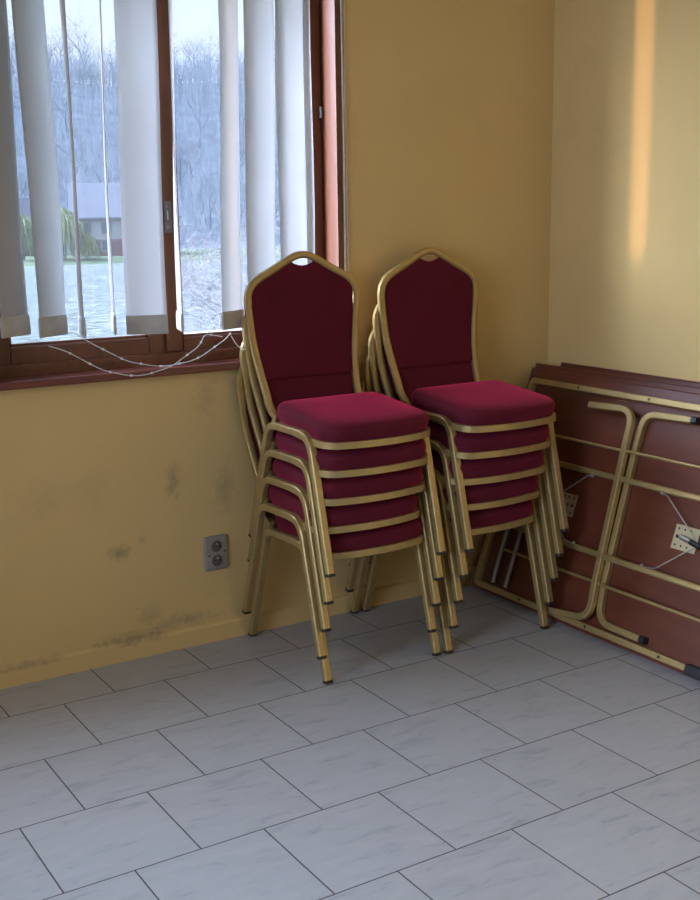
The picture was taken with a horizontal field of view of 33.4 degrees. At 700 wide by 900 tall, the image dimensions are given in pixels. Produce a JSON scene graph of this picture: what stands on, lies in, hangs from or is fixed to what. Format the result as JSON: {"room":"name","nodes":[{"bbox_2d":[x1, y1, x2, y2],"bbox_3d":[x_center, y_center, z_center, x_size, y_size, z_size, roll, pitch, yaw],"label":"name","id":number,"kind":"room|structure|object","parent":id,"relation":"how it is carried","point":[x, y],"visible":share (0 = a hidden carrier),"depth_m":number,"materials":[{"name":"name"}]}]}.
{"room":"community hall","nodes":[
{"label":"community hall","id":0,"kind":"room"},
{"bbox_2d":[0,0,554,667],"bbox_3d":[-1.478,-0.573,3.319,5.206,2.750,0.220,-8,13,-31],"label":"wall","id":1,"kind":"structure","parent":0,"point":[111,492],"depth_m":4.04,"materials":[{"name":"yellow paint"}]},
{"bbox_2d":[0,0,343,390],"bbox_3d":[-0.626,-0.959,3.764,1.312,1.415,0.249,-8,13,-31],"label":"window","id":2,"kind":"structure","parent":1,"relation":"in","point":[32,364],"depth_m":3.85,"materials":[{"name":"red wood"}]},
{"bbox_2d":[0,0,348,376],"bbox_3d":[-0.543,-1.016,3.620,1.327,1.538,0.145,-8,13,-31],"label":"vertical blind","id":3,"kind":"object","parent":2,"relation":"attached to","point":[136,36],"visible":0.96,"depth_m":3.63,"materials":[{"name":"white fabric"}]},
{"bbox_2d":[203,534,227,571],"bbox_3d":[-0.458,0.354,4.004,0.090,0.122,0.020,-8,13,-31],"label":"wall socket","id":4,"kind":"object","parent":1,"relation":"attached to","point":[215,548],"visible":1,"depth_m":4.00,"materials":[{"name":"grey plastic"}]},
{"bbox_2d":[210,539,222,552],"bbox_3d":[-0.458,0.330,3.998,0.047,0.047,0.005,-8,13,-31],"label":"outlet","id":5,"kind":"object","parent":4,"relation":"attached to","point":[216,545],"depth_m":4.00,"materials":[{"name":"plastic"}]},
{"bbox_2d":[211,554,223,566],"bbox_3d":[-0.457,0.379,4.008,0.047,0.047,0.005,-8,13,-31],"label":"outlet","id":6,"kind":"object","parent":4,"relation":"attached to","point":[217,560],"depth_m":4.01,"materials":[{"name":"plastic"}]},
{"bbox_2d":[0,566,475,688],"bbox_3d":[-1.312,0.748,3.540,5.006,0.069,0.013,-8,13,-31],"label":"baseboard","id":7,"kind":"structure","parent":1,"relation":"attached to","point":[91,658],"depth_m":3.98,"materials":[{"name":"yellow paint"}]},
{"bbox_2d":[0,585,699,899],"bbox_3d":[0.801,1.482,0.243,5.406,0.120,8.420,-8,13,-31],"label":"floor","id":8,"kind":"structure","parent":0,"point":[524,760],"depth_m":3.11,"materials":[{"name":"white tile"}]},
{"bbox_2d":[246,447,441,683],"bbox_3d":[-0.035,0.199,3.911,0.450,0.968,0.546,-8,13,-31],"label":"banquet chair","id":9,"kind":"object","parent":8,"relation":"on","point":[362,544],"visible":0.21,"depth_m":3.78,"materials":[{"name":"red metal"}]},
{"bbox_2d":[235,367,436,659],"bbox_3d":[-0.052,0.114,3.874,0.450,0.973,0.546,-8,14,-31],"label":"banquet chair","id":10,"kind":"object","parent":9,"relation":"on","point":[283,503],"visible":0.28,"depth_m":3.75,"materials":[{"name":"metal"}]},
{"bbox_2d":[244,394,259,458],"bbox_3d":[-0.183,-0.179,4.023,0.392,0.383,0.053,-8,14,-31],"label":"cushion","id":11,"kind":"object","parent":10,"relation":"on","point":[249,436],"depth_m":3.94,"materials":[{"name":"fabric"}]},
{"bbox_2d":[239,342,440,631],"bbox_3d":[-0.038,0.025,3.858,0.450,0.979,0.551,-8,14,-31],"label":"banquet chair","id":12,"kind":"object","parent":10,"relation":"on","point":[285,475],"visible":0.38,"depth_m":3.69,"materials":[{"name":"fabric"}]},
{"bbox_2d":[252,392,263,432],"bbox_3d":[-0.168,-0.269,4.003,0.392,0.383,0.053,-8,14,-31],"label":"cushion","id":13,"kind":"object","parent":12,"relation":"on","point":[256,422],"depth_m":3.92,"materials":[{"name":"metal"}]},
{"bbox_2d":[242,315,443,604],"bbox_3d":[-0.030,-0.064,3.838,0.450,0.984,0.556,-8,14,-31],"label":"banquet chair","id":14,"kind":"object","parent":12,"relation":"on","point":[285,447],"visible":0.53,"depth_m":3.67,"materials":[{"name":"fabric"}]},
{"bbox_2d":[243,251,445,577],"bbox_3d":[-0.025,-0.152,3.817,0.450,0.990,0.561,-8,15,-31],"label":"banquet chair","id":15,"kind":"object","parent":14,"relation":"on","point":[303,321],"visible":0.99,"depth_m":3.89,"materials":[{"name":"fabric"}]},
{"bbox_2d":[252,261,352,378],"bbox_3d":[-0.150,-0.447,3.956,0.392,0.384,0.045,-8,13,-31],"label":"cushion","id":16,"kind":"object","parent":15,"relation":"on","point":[302,315],"depth_m":3.95,"materials":[{"name":"fabric"}]},
{"bbox_2d":[277,392,428,441],"bbox_3d":[0.017,-0.109,3.759,0.412,0.087,0.369,-8,15,-31],"label":"seat cushion","id":17,"kind":"object","parent":15,"relation":"on","point":[364,416],"depth_m":3.66,"materials":[{"name":"fabric"}]},
{"bbox_2d":[275,431,425,470],"bbox_3d":[0.010,-0.021,3.782,0.412,0.087,0.369,-8,14,-31],"label":"seat cushion","id":18,"kind":"object","parent":14,"relation":"on","point":[288,448],"depth_m":3.65,"materials":[{"name":"fabric"}]},
{"bbox_2d":[273,458,422,498],"bbox_3d":[0.001,0.066,3.803,0.412,0.087,0.369,-8,14,-31],"label":"seat cushion","id":19,"kind":"object","parent":12,"relation":"on","point":[287,476],"depth_m":3.67,"materials":[{"name":"fabric"}]},
{"bbox_2d":[269,485,417,526],"bbox_3d":[-0.014,0.155,3.821,0.412,0.087,0.369,-8,14,-31],"label":"seat cushion","id":20,"kind":"object","parent":10,"relation":"on","point":[283,503],"depth_m":3.69,"materials":[{"name":"fabric"}]},
{"bbox_2d":[275,515,421,551],"bbox_3d":[0.003,0.239,3.858,0.412,0.087,0.369,-8,13,-31],"label":"seat cushion","id":21,"kind":"object","parent":9,"relation":"on","point":[406,534],"depth_m":3.73,"materials":[{"name":"fabric"}]},
{"bbox_2d":[361,380,548,653],"bbox_3d":[0.366,0.145,4.149,0.450,0.968,0.546,-8,13,-31],"label":"banquet chair","id":22,"kind":"object","parent":8,"relation":"on","point":[482,521],"visible":0.08,"depth_m":4.01,"materials":[{"name":"metal"}]},
{"bbox_2d":[363,355,553,628],"bbox_3d":[0.381,0.057,4.128,0.450,0.973,0.546,-8,14,-31],"label":"banquet chair","id":23,"kind":"object","parent":22,"relation":"on","point":[497,494],"visible":0.2,"depth_m":3.95,"materials":[{"name":"fabric"}]},
{"bbox_2d":[368,330,558,603],"bbox_3d":[0.396,-0.031,4.109,0.450,0.979,0.551,-8,14,-32],"label":"banquet chair","id":24,"kind":"object","parent":23,"relation":"on","point":[511,467],"visible":0.16,"depth_m":3.90,"materials":[{"name":"fabric"}]},
{"bbox_2d":[376,358,385,394],"bbox_3d":[0.264,-0.325,4.254,0.392,0.383,0.053,-8,14,-32],"label":"cushion","id":25,"kind":"object","parent":24,"relation":"on","point":[379,386],"depth_m":4.17,"materials":[{"name":"fabric"}]},
{"bbox_2d":[373,304,563,577],"bbox_3d":[0.410,-0.119,4.090,0.450,0.984,0.556,-8,14,-32],"label":"banquet chair","id":26,"kind":"object","parent":24,"relation":"on","point":[523,440],"visible":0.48,"depth_m":3.89,"materials":[{"name":"metal"}]},
{"bbox_2d":[381,335,434,392],"bbox_3d":[0.280,-0.414,4.231,0.392,0.383,0.047,-8,14,-32],"label":"cushion","id":27,"kind":"object","parent":26,"relation":"on","point":[386,376],"depth_m":4.15,"materials":[{"name":"fabric"}]},
{"bbox_2d":[377,247,568,551],"bbox_3d":[0.424,-0.208,4.072,0.450,0.990,0.561,-8,15,-32],"label":"banquet chair","id":28,"kind":"object","parent":26,"relation":"on","point":[428,310],"visible":0.92,"depth_m":4.14,"materials":[{"name":"fabric"}]},
{"bbox_2d":[385,257,471,367],"bbox_3d":[0.295,-0.502,4.208,0.392,0.384,0.045,-8,14,-32],"label":"cushion","id":29,"kind":"object","parent":28,"relation":"on","point":[428,304],"depth_m":4.20,"materials":[{"name":"fabric"}]},
{"bbox_2d":[411,380,554,425],"bbox_3d":[0.467,-0.165,4.014,0.412,0.087,0.369,-8,15,-32],"label":"seat cushion","id":30,"kind":"object","parent":28,"relation":"on","point":[487,402],"depth_m":3.91,"materials":[{"name":"fabric"}]},
{"bbox_2d":[427,421,548,451],"bbox_3d":[0.451,-0.077,4.035,0.412,0.087,0.369,-8,14,-32],"label":"seat cushion","id":31,"kind":"object","parent":26,"relation":"on","point":[534,438],"depth_m":3.88,"materials":[{"name":"fabric"}]},
{"bbox_2d":[431,449,543,477],"bbox_3d":[0.435,0.010,4.055,0.412,0.087,0.369,-8,14,-32],"label":"seat cushion","id":32,"kind":"object","parent":24,"relation":"on","point":[527,464],"depth_m":3.90,"materials":[{"name":"fabric"}]},
{"bbox_2d":[437,475,537,503],"bbox_3d":[0.419,0.098,4.075,0.412,0.087,0.369,-8,14,-31],"label":"seat cushion","id":33,"kind":"object","parent":23,"relation":"on","point":[519,490],"depth_m":3.93,"materials":[{"name":"fabric"}]},
{"bbox_2d":[440,500,532,527],"bbox_3d":[0.404,0.185,4.096,0.412,0.087,0.369,-8,13,-31],"label":"seat cushion","id":34,"kind":"object","parent":22,"relation":"on","point":[517,514],"depth_m":3.96,"materials":[{"name":"fabric"}]},
{"bbox_2d":[471,367,699,680],"bbox_3d":[0.944,0.217,4.030,0.358,0.849,1.336,-8,13,-31],"label":"folding table","id":35,"kind":"object","parent":8,"relation":"on","point":[628,569],"visible":0.9,"depth_m":4.01,"materials":[{"name":"brown wood"}]},
{"bbox_2d":[535,363,699,401],"bbox_3d":[0.982,0.198,4.096,0.328,0.859,1.336,-8,13,-31],"label":"folding table","id":36,"kind":"object","parent":8,"relation":"on","point":[538,365],"visible":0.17,"depth_m":4.25,"materials":[{"name":"brown wood"}]},
{"bbox_2d":[561,362,699,386],"bbox_3d":[1.085,0.202,4.051,0.297,0.868,1.336,-8,13,-31],"label":"folding table","id":37,"kind":"object","parent":8,"relation":"on","point":[563,364],"visible":0.05,"depth_m":4.27,"materials":[{"name":"brown wood"}]},
{"bbox_2d":[548,0,699,381],"bbox_3d":[2.987,-0.230,1.304,0.200,2.750,8.420,-8,13,-31],"label":"wall","id":38,"kind":"structure","parent":0,"point":[624,281],"depth_m":4.21,"materials":[{"name":"yellow paint"}]},
{"label":"outside","id":39,"kind":"structure","parent":0,"visible":0},
{"bbox_2d":[12,77,279,252],"bbox_3d":[-40.729,-50.219,193.231,460.000,29.930,146.000,-8,13,-31],"label":"wooded hill","id":40,"kind":"structure","parent":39,"point":[63,203],"depth_m":166.05,"materials":[{"name":"grey bare twig"},{"name":"bark"}]},
{"bbox_2d":[7,7,14,73],"bbox_3d":[-56.578,-68.141,193.723,7.769,12.331,7.488,-6,13,-24],"label":"bare tree","id":41,"kind":"object","parent":40,"relation":"on","point":[7,7],"visible":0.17,"depth_m":193.70,"materials":[{"name":"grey plant"}]},
{"bbox_2d":[9,23,17,76],"bbox_3d":[-51.109,-61.226,178.707,8.125,12.896,7.831,-11,15,-42],"label":"bare tree","id":42,"kind":"object","parent":40,"relation":"on","point":[11,23],"visible":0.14,"depth_m":178.71,"materials":[{"name":"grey plant"}]},
{"bbox_2d":[13,77,18,109],"bbox_3d":[-48.027,-48.153,160.454,8.073,9.783,7.844,1,12,10],"label":"bare tree","id":43,"kind":"object","parent":40,"relation":"on","point":[14,77],"visible":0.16,"depth_m":160.04,"materials":[{"name":"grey plant"}]},
{"bbox_2d":[14,114,22,158],"bbox_3d":[-41.794,-35.182,138.361,7.256,11.518,6.994,6,14,32],"label":"bare tree","id":44,"kind":"object","parent":40,"relation":"on","point":[18,114],"visible":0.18,"depth_m":138.43,"materials":[{"name":"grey plant"}]},
{"bbox_2d":[17,165,28,197],"bbox_3d":[-35.511,-27.296,125.451,8.036,9.201,5.792,-9,14,-35],"label":"bare tree","id":45,"kind":"object","parent":40,"relation":"on","point":[21,185],"visible":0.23,"depth_m":124.91,"materials":[{"name":"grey plant"}]},
{"bbox_2d":[11,64,55,99],"bbox_3d":[-43.843,-47.513,158.128,7.277,11.559,10.096,1,12,7],"label":"bare tree","id":46,"kind":"object","parent":40,"relation":"on","point":[17,87],"visible":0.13,"depth_m":156.98,"materials":[{"name":"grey plant"}]},
{"bbox_2d":[47,31,58,58],"bbox_3d":[-52.656,-67.843,197.133,8.990,10.894,8.735,-1,11,-3],"label":"bare tree","id":47,"kind":"object","parent":40,"relation":"on","point":[48,31],"visible":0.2,"depth_m":196.18,"materials":[{"name":"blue plant"}]},
{"bbox_2d":[48,26,77,79],"bbox_3d":[-47.960,-66.307,194.924,6.050,9.611,8.394,-2,12,-6],"label":"bare tree","id":48,"kind":"object","parent":40,"relation":"on","point":[54,40],"visible":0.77,"depth_m":194.27,"materials":[{"name":"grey plant"}]},
{"bbox_2d":[50,60,80,132],"bbox_3d":[-40.526,-50.376,164.507,7.054,11.196,6.799,-9,14,-34],"label":"bare tree","id":49,"kind":"object","parent":40,"relation":"on","point":[75,82],"visible":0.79,"depth_m":164.59,"materials":[{"name":"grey plant"}]},
{"bbox_2d":[50,50,85,104],"bbox_3d":[-42.989,-57.285,178.355,7.019,8.753,7.223,-10,15,-38],"label":"bare tree","id":50,"kind":"object","parent":40,"relation":"on","point":[74,75],"visible":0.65,"depth_m":178.95,"materials":[{"name":"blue plant"}]},
{"bbox_2d":[53,5,98,81],"bbox_3d":[-45.472,-69.114,197.243,8.903,14.131,8.581,-1,11,1],"label":"bare tree","id":51,"kind":"object","parent":40,"relation":"on","point":[78,37],"visible":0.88,"depth_m":197.09,"materials":[{"name":"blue plant"}]},
{"bbox_2d":[59,141,103,204],"bbox_3d":[-29.958,-29.387,130.606,6.492,10.692,6.736,8,15,38],"label":"bare tree","id":52,"kind":"object","parent":40,"relation":"on","point":[79,141],"visible":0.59,"depth_m":130.43,"materials":[{"name":"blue plant"}]},
{"bbox_2d":[54,106,116,173],"bbox_3d":[-32.819,-36.951,142.805,9.675,11.725,9.401,1,12,9],"label":"bare tree","id":53,"kind":"object","parent":40,"relation":"on","point":[86,139],"visible":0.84,"depth_m":143.35,"materials":[{"name":"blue plant"}]},
{"bbox_2d":[73,52,112,106],"bbox_3d":[-40.222,-57.468,180.300,8.010,9.172,5.774,2,12,15],"label":"bare tree","id":54,"kind":"object","parent":40,"relation":"on","point":[87,66],"visible":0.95,"depth_m":179.96,"materials":[{"name":"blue plant"}]},
{"bbox_2d":[70,140,119,182],"bbox_3d":[-28.561,-29.778,131.959,8.962,11.176,9.223,10,16,42],"label":"bare tree","id":55,"kind":"object","parent":40,"relation":"on","point":[100,178],"visible":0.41,"depth_m":130.97,"materials":[{"name":"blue plant"}]},
{"bbox_2d":[91,39,115,86],"bbox_3d":[-41.812,-68.845,205.941,7.910,9.864,8.140,-1,11,-1],"label":"bare tree","id":56,"kind":"object","parent":40,"relation":"on","point":[112,39],"visible":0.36,"depth_m":205.22,"materials":[{"name":"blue plant"}]},
{"bbox_2d":[105,78,117,120],"bbox_3d":[-32.385,-48.000,165.364,7.822,9.755,8.050,6,13,31],"label":"bare tree","id":57,"kind":"object","parent":40,"relation":"on","point":[116,115],"visible":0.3,"depth_m":164.63,"materials":[{"name":"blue plant"}]},
{"bbox_2d":[10,32,278,244],"bbox_3d":[-13.527,-52.468,185.063,132.933,36.626,98.860,-8,13,-31],"label":"trees","id":58,"kind":"object","parent":40,"relation":"on","point":[54,67],"visible":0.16,"depth_m":169.94,"materials":[{"name":"grey plant"}]},
{"bbox_2d":[173,39,204,100],"bbox_3d":[-26.789,-63.213,192.397,8.956,11.169,9.216,5,13,27],"label":"bare tree","id":59,"kind":"object","parent":40,"relation":"on","point":[185,60],"visible":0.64,"depth_m":192.10,"materials":[{"name":"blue plant"}]},
{"bbox_2d":[175,57,202,107],"bbox_3d":[-26.216,-59.800,189.209,7.523,8.614,5.423,-1,11,1],"label":"bare tree","id":60,"kind":"object","parent":40,"relation":"on","point":[193,66],"visible":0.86,"depth_m":189.03,"materials":[{"name":"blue plant"}]},
{"bbox_2d":[176,33,203,80],"bbox_3d":[-28.959,-71.924,213.292,5.997,9.526,8.319,-1,11,-3],"label":"bare tree","id":61,"kind":"object","parent":40,"relation":"on","point":[192,47],"visible":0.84,"depth_m":213.05,"materials":[{"name":"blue plant"}]},
{"bbox_2d":[174,91,211,198],"bbox_3d":[-22.532,-39.752,151.361,8.773,14.447,9.102,0,12,5],"label":"bare tree","id":62,"kind":"object","parent":40,"relation":"on","point":[189,131],"visible":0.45,"depth_m":151.85,"materials":[{"name":"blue plant"}]},
{"bbox_2d":[176,110,216,196],"bbox_3d":[-20.680,-38.666,151.903,9.206,11.481,9.474,-10,15,-38],"label":"bare tree","id":63,"kind":"object","parent":40,"relation":"on","point":[202,139],"visible":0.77,"depth_m":152.56,"materials":[{"name":"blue plant"}]},
{"bbox_2d":[174,52,219,148],"bbox_3d":[-22.534,-51.568,171.703,8.719,14.358,9.046,-6,13,-25],"label":"bare tree","id":64,"kind":"object","parent":40,"relation":"on","point":[197,87],"visible":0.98,"depth_m":171.99,"materials":[{"name":"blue plant"}]},
{"bbox_2d":[184,144,219,230],"bbox_3d":[-16.652,-31.507,139.378,6.833,10.853,9.479,3,12,16],"label":"bare tree","id":65,"kind":"object","parent":40,"relation":"on","point":[205,176],"visible":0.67,"depth_m":138.70,"materials":[{"name":"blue plant"}]},
{"bbox_2d":[191,22,219,83],"bbox_3d":[-25.550,-71.766,210.309,6.801,11.200,7.056,-1,11,-1],"label":"bare tree","id":66,"kind":"object","parent":40,"relation":"on","point":[202,44],"visible":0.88,"depth_m":210.67,"materials":[{"name":"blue plant"}]},
{"bbox_2d":[195,136,244,222],"bbox_3d":[-14.817,-30.264,134.533,7.896,12.532,7.610,8,14,36],"label":"bare tree","id":67,"kind":"object","parent":40,"relation":"on","point":[217,176],"visible":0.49,"depth_m":134.24,"materials":[{"name":"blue plant"}]},
{"bbox_2d":[214,114,244,166],"bbox_3d":[-14.627,-39.118,155.481,7.520,11.945,10.433,-9,14,-34],"label":"bare tree","id":68,"kind":"object","parent":40,"relation":"on","point":[241,139],"visible":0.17,"depth_m":154.51,"materials":[{"name":"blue plant"}]},
{"bbox_2d":[218,85,244,139],"bbox_3d":[-17.214,-51.551,177.357,7.496,9.349,7.714,0,11,3],"label":"bare tree","id":69,"kind":"object","parent":40,"relation":"on","point":[240,122],"visible":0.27,"depth_m":178.23,"materials":[{"name":"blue plant"}]},
{"bbox_2d":[239,52,243,84],"bbox_3d":[-19.348,-64.875,198.835,6.541,10.383,6.305,1,12,9],"label":"bare tree","id":70,"kind":"object","parent":40,"relation":"on","point":[239,52],"visible":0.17,"depth_m":198.59,"materials":[{"name":"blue plant"}]},
{"bbox_2d":[275,135,277,178],"bbox_3d":[-9.313,-39.175,158.390,6.754,10.721,6.510,8,14,36],"label":"bare tree","id":71,"kind":"object","parent":40,"relation":"on","point":[276,170],"visible":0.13,"depth_m":158.44,"materials":[{"name":"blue plant"}]},
{"bbox_2d":[275,184,279,218],"bbox_3d":[-7.979,-29.621,139.446,7.263,8.802,7.058,-5,12,-18],"label":"bare tree","id":72,"kind":"object","parent":40,"relation":"on","point":[277,206],"visible":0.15,"depth_m":139.65,"materials":[{"name":"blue plant"}]},
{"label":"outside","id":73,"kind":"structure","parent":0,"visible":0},
{"bbox_2d":[23,247,280,266],"bbox_3d":[-13.186,-19.470,116.412,420.000,0.786,21.000,-8,13,-31],"label":"bank","id":74,"kind":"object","parent":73,"point":[29,261],"visible":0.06,"depth_m":105.22,"materials":[{"name":"grey plant"}]},
{"bbox_2d":[19,198,33,255],"bbox_3d":[-33.343,-22.016,113.290,7.800,6.300,5.800,-11,16,-42],"label":"house","id":75,"kind":"structure","parent":74,"relation":"on","point":[24,203],"depth_m":113.07,"materials":[{"name":"grey brick"}]},
{"bbox_2d":[20,213,34,259],"bbox_3d":[-28.638,-18.402,101.361,3.893,4.546,3.904,-8,13,-31],"label":"willow tree","id":76,"kind":"object","parent":74,"relation":"on","point":[26,224],"visible":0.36,"depth_m":100.47,"materials":[{"name":"green plant"}]},
{"bbox_2d":[60,206,85,259],"bbox_3d":[-25.245,-18.883,102.225,4.239,5.046,4.264,-8,13,-31],"label":"willow tree","id":77,"kind":"object","parent":74,"relation":"on","point":[67,221],"visible":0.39,"depth_m":101.18,"materials":[{"name":"green plant"}]},
{"bbox_2d":[70,231,100,259],"bbox_3d":[-23.386,-17.920,102.998,2.646,2.813,2.623,-8,13,-31],"label":"willow tree","id":78,"kind":"object","parent":74,"relation":"on","point":[90,243],"visible":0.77,"depth_m":102.35,"materials":[{"name":"green plant"}]},
{"bbox_2d":[67,182,181,256],"bbox_3d":[-21.466,-22.032,111.242,10.300,6.800,6.800,-3,12,-12],"label":"house","id":79,"kind":"structure","parent":74,"relation":"on","point":[91,203],"depth_m":108.41,"materials":[{"name":"grey brick"}]},
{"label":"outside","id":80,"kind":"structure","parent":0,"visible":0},
{"bbox_3d":[-6.065,0.986,12.730,120.000,2.298,19.750,-8,13,-31],"label":"bank","id":81,"kind":"object","parent":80,"visible":0},
{"bbox_2d":[179,200,280,331],"bbox_3d":[-1.289,-1.640,16.045,3.481,3.614,3.816,-2,12,-7],"label":"bare shrub","id":82,"kind":"object","parent":81,"relation":"on","point":[213,263],"visible":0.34,"depth_m":15.64,"materials":[{"name":"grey plant"}]},
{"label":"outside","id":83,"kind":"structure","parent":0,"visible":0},
{"bbox_2d":[11,257,280,343],"bbox_3d":[-5.213,-9.222,67.010,580.000,0.500,81.000,-8,13,-31],"label":"river water","id":84,"kind":"structure","parent":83,"point":[95,277],"depth_m":55.93,"materials":[{"name":"grey liquid"}]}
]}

